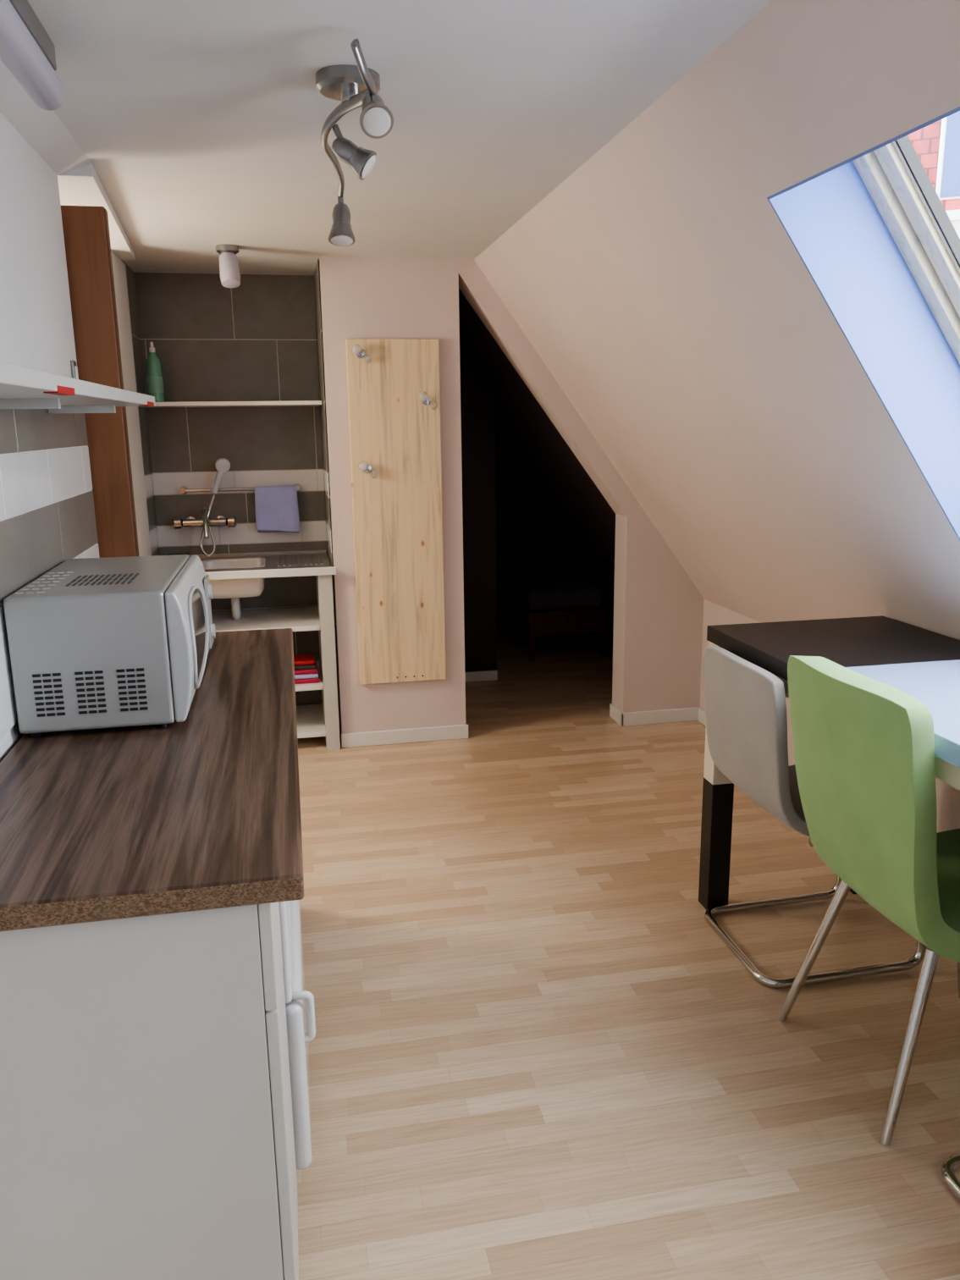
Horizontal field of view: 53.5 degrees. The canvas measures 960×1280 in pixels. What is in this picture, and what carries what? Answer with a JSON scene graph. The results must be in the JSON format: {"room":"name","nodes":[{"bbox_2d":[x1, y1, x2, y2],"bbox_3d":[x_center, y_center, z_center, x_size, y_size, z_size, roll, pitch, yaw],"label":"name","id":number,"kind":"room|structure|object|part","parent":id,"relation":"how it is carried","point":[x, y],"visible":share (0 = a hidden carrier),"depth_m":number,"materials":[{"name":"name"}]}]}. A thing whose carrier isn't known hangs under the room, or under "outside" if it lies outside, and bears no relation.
{"room":"attic kitchen","nodes":[
{"label":"attic kitchen","id":0,"kind":"room"},
{"bbox_2d":[0,112,99,762],"bbox_3d":[-0.663,0.343,0.333,0.108,2.200,5.150,-3,13,-11],"label":"wall","id":1,"kind":"structure","parent":0,"point":[47,516],"depth_m":2.20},
{"bbox_2d":[0,59,91,175],"bbox_3d":[-0.587,-0.718,0.109,0.090,0.035,5.150,-3,13,-11],"label":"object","id":2,"kind":"structure","parent":1,"relation":"attached to","point":[41,129],"depth_m":2.21,"materials":[{"name":"white paint"}]},
{"bbox_2d":[70,360,78,379],"bbox_3d":[-1.113,-0.727,2.618,0.012,0.080,0.040,-3,13,-11],"label":"hinge","id":3,"kind":"object","parent":1,"relation":"attached to","point":[73,364],"visible":0.6,"depth_m":2.60,"materials":[{"name":"grey metal"}]},
{"bbox_3d":[-1.115,-0.727,2.618,0.008,0.080,0.040,-3,13,-11],"label":"plate","id":4,"kind":"part","parent":3,"relation":"part of","materials":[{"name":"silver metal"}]},
{"bbox_2d":[0,362,155,413],"bbox_3d":[-0.704,-0.330,1.234,0.226,0.043,2.580,-3,13,-11],"label":"wall shelf","id":5,"kind":"object","parent":1,"relation":"attached to","point":[20,387],"depth_m":1.69,"materials":[{"name":"white wood"}]},
{"bbox_2d":[60,204,139,557],"bbox_3d":[-1.393,-0.163,2.802,0.751,2.085,0.040,-3,13,-11],"label":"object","id":6,"kind":"object","parent":1,"relation":"attached to","point":[84,227],"depth_m":2.70,"materials":[{"name":"brown wood"}]},
{"bbox_3d":[-1.026,-0.182,2.874,0.003,2.078,0.036,-3,13,-11],"label":"edge strip","id":7,"kind":"part","parent":6,"relation":"part of","materials":[{"name":"brown wood"}]},
{"bbox_2d":[110,250,151,556],"bbox_3d":[-1.456,-0.484,4.071,0.025,2.170,0.370,-3,13,-11],"label":"trim","id":8,"kind":"structure","parent":1,"relation":"attached to","point":[118,267],"depth_m":3.96,"materials":[{"name":"white paint"}]},
{"bbox_2d":[57,162,135,259],"bbox_3d":[-1.313,-1.421,3.230,0.250,0.036,1.410,-3,13,-11],"label":"lintel","id":9,"kind":"object","parent":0,"point":[81,185],"depth_m":2.83,"materials":[{"name":"white paint"}]},
{"bbox_2d":[132,270,327,705],"bbox_3d":[-1.130,-0.668,4.746,1.140,2.220,0.108,-3,13,-11],"label":"wall","id":10,"kind":"structure","parent":0,"point":[256,339],"depth_m":4.58,"materials":[{"name":"brown tile"}]},
{"bbox_2d":[121,259,159,556],"bbox_3d":[-1.539,-0.578,4.428,0.008,2.195,0.375,-3,13,-11],"label":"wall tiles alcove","id":11,"kind":"structure","parent":10,"relation":"attached to","point":[129,273],"depth_m":4.37,"materials":[{"name":"tile"}]},
{"bbox_2d":[172,507,237,538],"bbox_3d":[-1.321,-0.566,4.551,0.296,0.137,0.230,-3,13,-11],"label":"mixer tap","id":12,"kind":"object","parent":10,"relation":"attached to","point":[219,521],"depth_m":4.59,"materials":[{"name":"silver metal"}]},
{"bbox_2d":[141,400,322,407],"bbox_3d":[-1.147,-1.094,4.416,0.806,0.018,0.330,-3,13,-11],"label":"shelf","id":13,"kind":"object","parent":10,"relation":"attached to","point":[292,403],"visible":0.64,"depth_m":4.28,"materials":[{"name":"white wood"}]},
{"bbox_2d":[145,342,164,402],"bbox_3d":[-1.459,-1.198,4.260,0.069,0.260,0.069,-3,13,-11],"label":"dish soap bottle","id":14,"kind":"object","parent":13,"relation":"on","point":[154,376],"visible":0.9,"depth_m":4.24,"materials":[{"name":"green plastic"}]},
{"bbox_2d":[179,457,301,557],"bbox_3d":[-1.155,-0.649,4.615,0.580,0.465,0.138,-3,13,-11],"label":"shower","id":15,"kind":"object","parent":10,"relation":"attached to","point":[223,465],"visible":0.87,"depth_m":4.56,"materials":[{"name":"silver metal"}]},
{"bbox_3d":[-1.252,-0.764,4.547,0.079,0.132,0.033,2,13,12],"label":"shower handle","id":16,"kind":"part","parent":15,"relation":"part of","materials":[{"name":"white plastic"}]},
{"bbox_3d":[-1.160,-0.730,4.615,0.560,0.016,0.016,-3,13,-11],"label":"rail","id":17,"kind":"part","parent":15,"relation":"part of","materials":[{"name":"silver metal"}]},
{"bbox_2d":[254,485,299,532],"bbox_3d":[-0.994,-0.639,4.662,0.212,0.228,0.052,-3,13,-11],"label":"hand towel","id":18,"kind":"object","parent":15,"relation":"hanging from","point":[277,510],"visible":1,"depth_m":4.65,"materials":[{"name":"purple fabric"}]},
{"bbox_2d":[122,245,480,274],"bbox_3d":[-0.820,-1.724,4.231,1.710,0.100,0.760,-3,13,-11],"label":"ceiling alcove","id":19,"kind":"structure","parent":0,"point":[152,258],"depth_m":4.08,"materials":[{"name":"white paint"}]},
{"bbox_2d":[215,243,240,287],"bbox_3d":[-1.004,-1.490,3.800,0.090,0.160,0.122,-3,13,-11],"label":"ceiling spotlight","id":20,"kind":"object","parent":19,"relation":"attached to","point":[228,264],"depth_m":3.77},
{"bbox_2d":[27,0,771,253],"bbox_3d":[-0.050,-0.956,0.820,1.480,0.100,6.400,-3,13,-11],"label":"ceiling","id":21,"kind":"structure","parent":0,"point":[200,123],"depth_m":2.11,"materials":[{"name":"paint"}]},
{"bbox_2d":[0,0,66,110],"bbox_3d":[-0.765,-1.000,1.522,0.066,0.108,0.645,-3,13,-11],"label":"lamp","id":22,"kind":"object","parent":21,"relation":"attached to","point":[27,50],"visible":1,"depth_m":1.62,"materials":[{"name":"grey plastic"}]},
{"bbox_2d":[315,38,393,246],"bbox_3d":[-0.276,-1.034,2.024,0.135,0.278,0.582,-3,13,-11],"label":"lamp","id":23,"kind":"object","parent":21,"relation":"attached to","point":[358,85],"depth_m":1.95,"materials":[{"name":"silver metal"}]},
{"bbox_2d":[459,324,496,672],"bbox_3d":[-0.347,-0.871,5.410,0.870,2.300,0.100,-3,13,-11],"label":"wall","id":24,"kind":"structure","parent":0,"point":[477,400],"depth_m":5.45,"materials":[{"name":"brown wood"}]},
{"bbox_2d":[464,670,497,682],"bbox_3d":[-0.077,0.219,5.652,0.370,0.060,0.014,-3,13,-11],"label":"baseboard","id":25,"kind":"structure","parent":24,"relation":"attached to","point":[485,675],"depth_m":5.66,"materials":[{"name":"white"}]},
{"bbox_2d":[495,482,527,535],"bbox_3d":[0.591,-1.545,8.087,2.400,2.400,0.100,-3,13,-11],"label":"wall","id":26,"kind":"structure","parent":0,"point":[509,521],"depth_m":8.08,"materials":[{"name":"paint"}]},
{"bbox_2d":[319,256,704,733],"bbox_3d":[0.211,-0.630,4.550,1.830,2.200,0.170,-3,13,-11],"label":"wall","id":27,"kind":"structure","parent":0,"point":[659,609],"depth_m":4.44,"materials":[{"name":"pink paint"}]},
{"bbox_2d":[314,258,342,745],"bbox_3d":[-0.724,-0.613,4.538,0.008,2.195,0.470,-3,13,-11],"label":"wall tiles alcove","id":28,"kind":"structure","parent":27,"relation":"attached to","point":[317,275],"depth_m":4.38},
{"bbox_2d":[345,338,446,684],"bbox_3d":[-0.368,-0.554,4.312,0.407,1.552,0.085,-3,13,-11],"label":"board","id":29,"kind":"object","parent":27,"relation":"attached to","point":[393,384],"visible":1,"depth_m":4.32,"materials":[{"name":"brown wood"}]},
{"bbox_3d":[-0.533,-1.252,4.094,0.043,0.042,0.036,-3,13,-11],"label":"knob","id":30,"kind":"part","parent":29,"relation":"part of","materials":[{"name":"clear glass"}]},
{"bbox_3d":[-0.517,-1.242,4.125,0.040,0.040,0.030,-3,13,-11],"label":"stem","id":31,"kind":"part","parent":29,"relation":"part of","materials":[{"name":"silver metal"}]},
{"bbox_3d":[-0.517,-0.770,4.206,0.043,0.042,0.036,-3,13,-11],"label":"knob","id":32,"kind":"part","parent":29,"relation":"part of","materials":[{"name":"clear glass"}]},
{"bbox_3d":[-0.501,-0.760,4.237,0.040,0.040,0.030,-3,13,-11],"label":"stem","id":33,"kind":"part","parent":29,"relation":"part of","materials":[{"name":"silver metal"}]},
{"bbox_3d":[-0.485,-1.219,4.127,0.034,0.035,0.026,-3,13,-11],"label":"knob","id":34,"kind":"part","parent":29,"relation":"part of","materials":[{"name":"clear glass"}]},
{"bbox_3d":[-0.469,-0.737,4.239,0.034,0.035,0.026,-3,13,-11],"label":"knob","id":35,"kind":"part","parent":29,"relation":"part of","materials":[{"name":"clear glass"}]},
{"bbox_3d":[-0.251,-1.073,4.193,0.043,0.042,0.036,-3,13,-11],"label":"knob","id":36,"kind":"part","parent":29,"relation":"part of","materials":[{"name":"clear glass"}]},
{"bbox_3d":[-0.236,-1.063,4.224,0.040,0.040,0.030,-3,13,-11],"label":"stem","id":37,"kind":"part","parent":29,"relation":"part of","materials":[{"name":"silver metal"}]},
{"bbox_3d":[-0.203,-1.040,4.225,0.034,0.035,0.026,-3,13,-11],"label":"knob","id":38,"kind":"part","parent":29,"relation":"part of","materials":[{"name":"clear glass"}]},
{"bbox_2d":[341,724,468,747],"bbox_3d":[-0.358,0.462,4.582,0.615,0.070,0.014,-3,13,-11],"label":"baseboard","id":39,"kind":"structure","parent":27,"relation":"attached to","point":[458,731],"depth_m":4.57,"materials":[{"name":"white wood"}]},
{"bbox_2d":[609,703,623,726],"bbox_3d":[0.699,0.383,4.871,0.013,0.070,0.184,-3,13,-11],"label":"baseboard","id":40,"kind":"structure","parent":27,"relation":"attached to","point":[615,713],"depth_m":4.86,"materials":[{"name":"white wood"}]},
{"bbox_2d":[620,706,698,726],"bbox_3d":[0.914,0.390,4.829,0.418,0.070,0.014,-3,13,-11],"label":"baseboard","id":41,"kind":"structure","parent":27,"relation":"attached to","point":[639,718],"depth_m":4.82,"materials":[{"name":"white wood"}]},
{"bbox_2d":[296,609,959,1279],"bbox_3d":[0.015,0.821,3.325,5.600,0.080,10.400,-3,13,-11],"label":"floor","id":42,"kind":"structure","parent":0,"point":[535,1052],"depth_m":2.41,"materials":[{"name":"brown wood"}]},
{"bbox_2d":[0,628,303,1279],"bbox_3d":[-0.666,0.596,2.147,0.542,0.900,1.668,-3,13,-11],"label":"base cabinet","id":43,"kind":"object","parent":42,"relation":"on","point":[146,1128],"visible":0.81,"depth_m":1.39,"materials":[{"name":"white wood"}]},
{"bbox_3d":[-0.546,0.785,1.402,0.475,0.860,0.018,-3,13,-11],"label":"panel","id":44,"kind":"part","parent":43,"relation":"part of","materials":[{"name":"white laminate"}]},
{"bbox_2d":[0,628,303,931],"bbox_3d":[-0.672,0.176,2.051,0.542,0.038,1.668,-3,13,-11],"label":"countertop","id":45,"kind":"structure","parent":43,"relation":"on","point":[201,811],"depth_m":1.54,"materials":[{"name":"brown laminate"}]},
{"bbox_2d":[3,554,215,737],"bbox_3d":[-0.796,-0.011,2.149,0.347,0.286,0.571,-3,13,-11],"label":"microwave","id":46,"kind":"object","parent":45,"relation":"on","point":[110,642],"visible":1,"depth_m":1.88,"materials":[{"name":"silver metal"}]},
{"bbox_3d":[-0.656,-0.025,2.175,0.041,0.269,0.566,-3,13,-11],"label":"door","id":47,"kind":"part","parent":46,"relation":"part of","materials":[{"name":"grey plastic"}]},
{"bbox_3d":[-0.678,-0.071,2.380,0.006,0.173,0.090,-3,13,-11],"label":"control panel","id":48,"kind":"part","parent":46,"relation":"part of","materials":[{"name":"silver metal"}]},
{"bbox_3d":[-0.338,0.415,1.527,0.018,0.190,0.325,-3,13,-11],"label":"drawer","id":49,"kind":"part","parent":43,"relation":"part of","materials":[{"name":"white laminate"}]},
{"bbox_3d":[-0.333,0.805,1.616,0.018,0.600,0.325,-3,13,-11],"label":"door","id":50,"kind":"part","parent":43,"relation":"part of","materials":[{"name":"white laminate"}]},
{"bbox_2d":[278,899,315,1169],"bbox_3d":[-0.626,0.647,2.045,0.516,0.845,0.560,-3,13,-11],"label":"handle","id":51,"kind":"object","parent":43,"relation":"attached to","point":[300,1007],"visible":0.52,"depth_m":1.86,"materials":[{"name":"white plastic"}]},
{"bbox_3d":[-0.427,0.433,2.038,0.021,0.420,0.560,-3,13,-11],"label":"door","id":52,"kind":"part","parent":51,"relation":"part of","materials":[{"name":"white"}]},
{"bbox_3d":[-0.344,0.734,1.851,0.046,0.111,0.016,-3,13,-11],"label":"handle","id":53,"kind":"part","parent":51,"relation":"part of","materials":[{"name":"white plastic"}]},
{"bbox_2d":[189,549,340,750],"bbox_3d":[-1.093,0.055,4.574,0.808,0.885,0.545,-3,13,-11],"label":"sink cabinet","id":54,"kind":"object","parent":42,"relation":"on","point":[235,576],"visible":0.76,"depth_m":4.45,"materials":[{"name":"white wood"}]},
{"bbox_3d":[-1.160,-0.288,4.485,0.300,0.152,0.320,-3,13,-11],"label":"bowl","id":55,"kind":"part","parent":54,"relation":"part of","materials":[{"name":"beige ceramic"}]},
{"bbox_2d":[211,606,320,631],"bbox_3d":[-1.130,-0.088,4.557,0.705,0.023,0.480,-3,13,-11],"label":"shelf","id":56,"kind":"object","parent":54,"relation":"attached to","point":[300,619],"depth_m":4.53,"materials":[{"name":"white wood"}]},
{"bbox_2d":[293,653,319,684],"bbox_3d":[-0.850,0.137,4.561,0.150,0.098,0.200,-3,13,-11],"label":"folded cloths","id":57,"kind":"object","parent":54,"relation":"on","point":[306,667],"visible":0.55,"depth_m":4.49,"materials":[{"name":"fabric"}]},
{"bbox_2d":[294,661,323,691],"bbox_3d":[-1.126,0.190,4.620,0.705,0.023,0.480,-3,13,-11],"label":"shelf","id":58,"kind":"object","parent":54,"relation":"attached to","point":[317,686],"depth_m":4.46,"materials":[{"name":"white wood"}]},
{"bbox_2d":[296,703,325,738],"bbox_3d":[-1.123,0.414,4.672,0.705,0.023,0.480,-3,13,-11],"label":"shelf","id":59,"kind":"object","parent":54,"relation":"attached to","point":[310,718],"depth_m":4.67,"materials":[{"name":"white wood"}]},
{"bbox_3d":[-0.748,0.050,4.649,0.063,0.853,0.515,-3,13,-11],"label":"panel","id":60,"kind":"part","parent":54,"relation":"part of","materials":[{"name":"white laminate"}]},
{"bbox_2d":[496,534,606,661],"bbox_3d":[0.401,-0.358,6.898,0.525,0.620,1.690,-3,13,-11],"label":"chair","id":61,"kind":"object","parent":42,"relation":"on","point":[541,597],"visible":0.75,"depth_m":6.20,"materials":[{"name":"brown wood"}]},
{"bbox_3d":[0.238,-0.585,7.676,0.525,0.520,0.040,-3,13,-11],"label":"headboard","id":62,"kind":"part","parent":61,"relation":"part of","materials":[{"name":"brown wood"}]},
{"bbox_3d":[0.335,0.051,6.122,0.035,0.170,0.035,-3,13,-11],"label":"leg","id":63,"kind":"part","parent":61,"relation":"part of","materials":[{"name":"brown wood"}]},
{"bbox_3d":[0.406,-0.430,6.852,0.505,0.140,1.570,-3,13,-11],"label":"mattress","id":64,"kind":"part","parent":61,"relation":"part of","materials":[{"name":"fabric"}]},
{"bbox_3d":[0.406,-0.286,6.895,0.525,0.160,1.650,-3,13,-11],"label":"frame","id":65,"kind":"part","parent":61,"relation":"part of","materials":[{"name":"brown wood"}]},
{"bbox_3d":[0.806,0.024,6.213,0.035,0.170,0.035,-3,13,-11],"label":"leg","id":66,"kind":"part","parent":61,"relation":"part of","materials":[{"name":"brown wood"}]},
{"bbox_2d":[702,646,926,987],"bbox_3d":[0.939,0.462,2.703,0.519,0.871,0.435,-3,13,-11],"label":"dining chair","id":67,"kind":"object","parent":42,"relation":"on","point":[745,703],"visible":0.51,"depth_m":2.58,"materials":[{"name":"white plastic"}]},
{"bbox_3d":[0.956,0.679,2.756,0.489,0.424,0.435,-3,13,-11],"label":"cantilever frame","id":68,"kind":"part","parent":67,"relation":"part of","materials":[{"name":"silver metal"}]},
{"bbox_2d":[698,615,959,910],"bbox_3d":[1.152,0.575,2.135,0.585,0.900,1.820,-3,13,-11],"label":"dining table","id":69,"kind":"object","parent":42,"relation":"on","point":[922,664],"visible":0.5,"depth_m":2.61,"materials":[{"name":"black paint"}]},
{"bbox_3d":[0.736,0.636,2.971,0.070,0.420,0.070,-3,13,-11],"label":"leg","id":70,"kind":"part","parent":69,"relation":"part of","materials":[{"name":"black paint"}]},
{"bbox_3d":[0.730,0.219,2.876,0.068,0.435,0.068,-3,13,-11],"label":"leg","id":71,"kind":"part","parent":69,"relation":"part of","materials":[{"name":"beige paint"}]},
{"bbox_2d":[777,655,959,1146],"bbox_3d":[1.034,0.531,2.167,0.600,0.981,0.469,-3,13,-11],"label":"dining chair","id":72,"kind":"object","parent":42,"relation":"on","point":[864,746],"visible":1,"depth_m":2.00,"materials":[{"name":"green plastic"}]},
{"bbox_3d":[0.835,0.779,2.380,0.156,0.408,0.028,3,13,14],"label":"leg","id":73,"kind":"part","parent":72,"relation":"part of","materials":[{"name":"silver metal"}]},
{"bbox_3d":[0.909,0.861,2.018,0.160,0.408,0.028,-11,16,-37],"label":"leg","id":74,"kind":"part","parent":72,"relation":"part of","materials":[{"name":"silver metal"}]},
{"bbox_3d":[1.240,0.748,2.451,0.110,0.425,0.028,-8,15,-29],"label":"leg","id":75,"kind":"part","parent":72,"relation":"part of","materials":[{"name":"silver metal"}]},
{"bbox_2d":[941,1153,959,1200],"bbox_3d":[1.193,0.689,1.693,0.489,0.871,0.435,-3,13,-11],"label":"dining chair","id":76,"kind":"object","parent":42,"relation":"on","point":[950,1165],"visible":1,"depth_m":1.91,"materials":[{"name":"silver metal"}]},
{"bbox_2d":[458,0,959,639],"bbox_3d":[0.901,-0.695,3.166,1.349,1.744,10.400,-3,13,-11],"label":"wall","id":77,"kind":"structure","parent":0,"point":[660,285],"depth_m":2.67,"materials":[{"name":"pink paint"}]},
{"bbox_2d":[766,106,959,540],"bbox_3d":[1.106,-0.486,1.739,0.812,1.009,0.940,-3,13,-11],"label":"lining","id":78,"kind":"object","parent":77,"relation":"attached to","point":[830,217],"visible":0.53,"depth_m":2.12,"materials":[{"name":"paint"}]},
{"bbox_2d":[852,141,959,364],"bbox_3d":[1.201,-0.600,1.733,0.778,1.024,1.000,-3,13,-11],"label":"window","id":79,"kind":"structure","parent":77,"relation":"in","point":[885,173],"depth_m":2.04,"materials":[{"name":"white wood"}]},
{"bbox_2d":[894,135,959,268],"bbox_3d":[1.130,-0.674,2.073,0.576,0.776,0.006,-3,13,-11],"label":"seal","id":80,"kind":"object","parent":79,"relation":"attached to","point":[910,156],"visible":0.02,"depth_m":1.97,"materials":[{"name":"black plastic"}]},
{"bbox_2d":[527,526,959,833],"bbox_3d":[1.430,0.380,3.518,0.104,0.660,10.400,-3,13,-11],"label":"wall","id":81,"kind":"structure","parent":0,"point":[599,571],"depth_m":6.08,"materials":[{"name":"paint"}]},
{"bbox_2d":[697,707,706,726],"bbox_3d":[1.766,1.085,1.731,0.014,0.070,6.546,-3,13,-11],"label":"baseboard","id":82,"kind":"structure","parent":81,"relation":"attached to","point":[702,718],"depth_m":4.81,"materials":[{"name":"white wood"}]},
{"label":"outside","id":83,"kind":"structure","parent":0,"visible":0},
{"bbox_2d":[951,220,959,238],"bbox_3d":[7.322,-0.618,14.104,10.000,9.750,5.700,5,14,24],"label":"house","id":84,"kind":"structure","parent":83,"point":[956,224],"depth_m":10.82,"materials":[{"name":"grey paint"}]},
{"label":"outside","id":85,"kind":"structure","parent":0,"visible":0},
{"bbox_2d":[907,119,959,210],"bbox_3d":[6.534,-6.604,11.113,10.400,4.400,0.001,5,-26,24],"label":"tiled roof","id":86,"kind":"structure","parent":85,"point":[925,141],"depth_m":11.12,"materials":[{"name":"red tile"}]},
{"bbox_2d":[935,116,959,199],"bbox_3d":[5.788,-5.554,10.869,1.000,1.150,1.050,5,14,24],"label":"dormer","id":87,"kind":"object","parent":86,"relation":"attached to","point":[944,120],"visible":0.2,"depth_m":10.62,"materials":[{"name":"grey"}]},
{"bbox_2d":[939,110,959,198],"bbox_3d":[5.546,-5.394,10.410,0.850,0.950,0.030,5,14,24],"label":"glass","id":88,"kind":"object","parent":87,"relation":"in","point":[950,187],"depth_m":10.55,"materials":[{"name":"glass"}]},
{"bbox_2d":[945,209,959,221],"bbox_3d":[5.967,-4.631,10.210,10.400,0.100,0.100,5,14,24],"label":"gutter","id":89,"kind":"object","parent":86,"relation":"attached to","point":[954,215],"visible":0.02,"depth_m":10.49,"materials":[{"name":"grey metal"}]}
]}

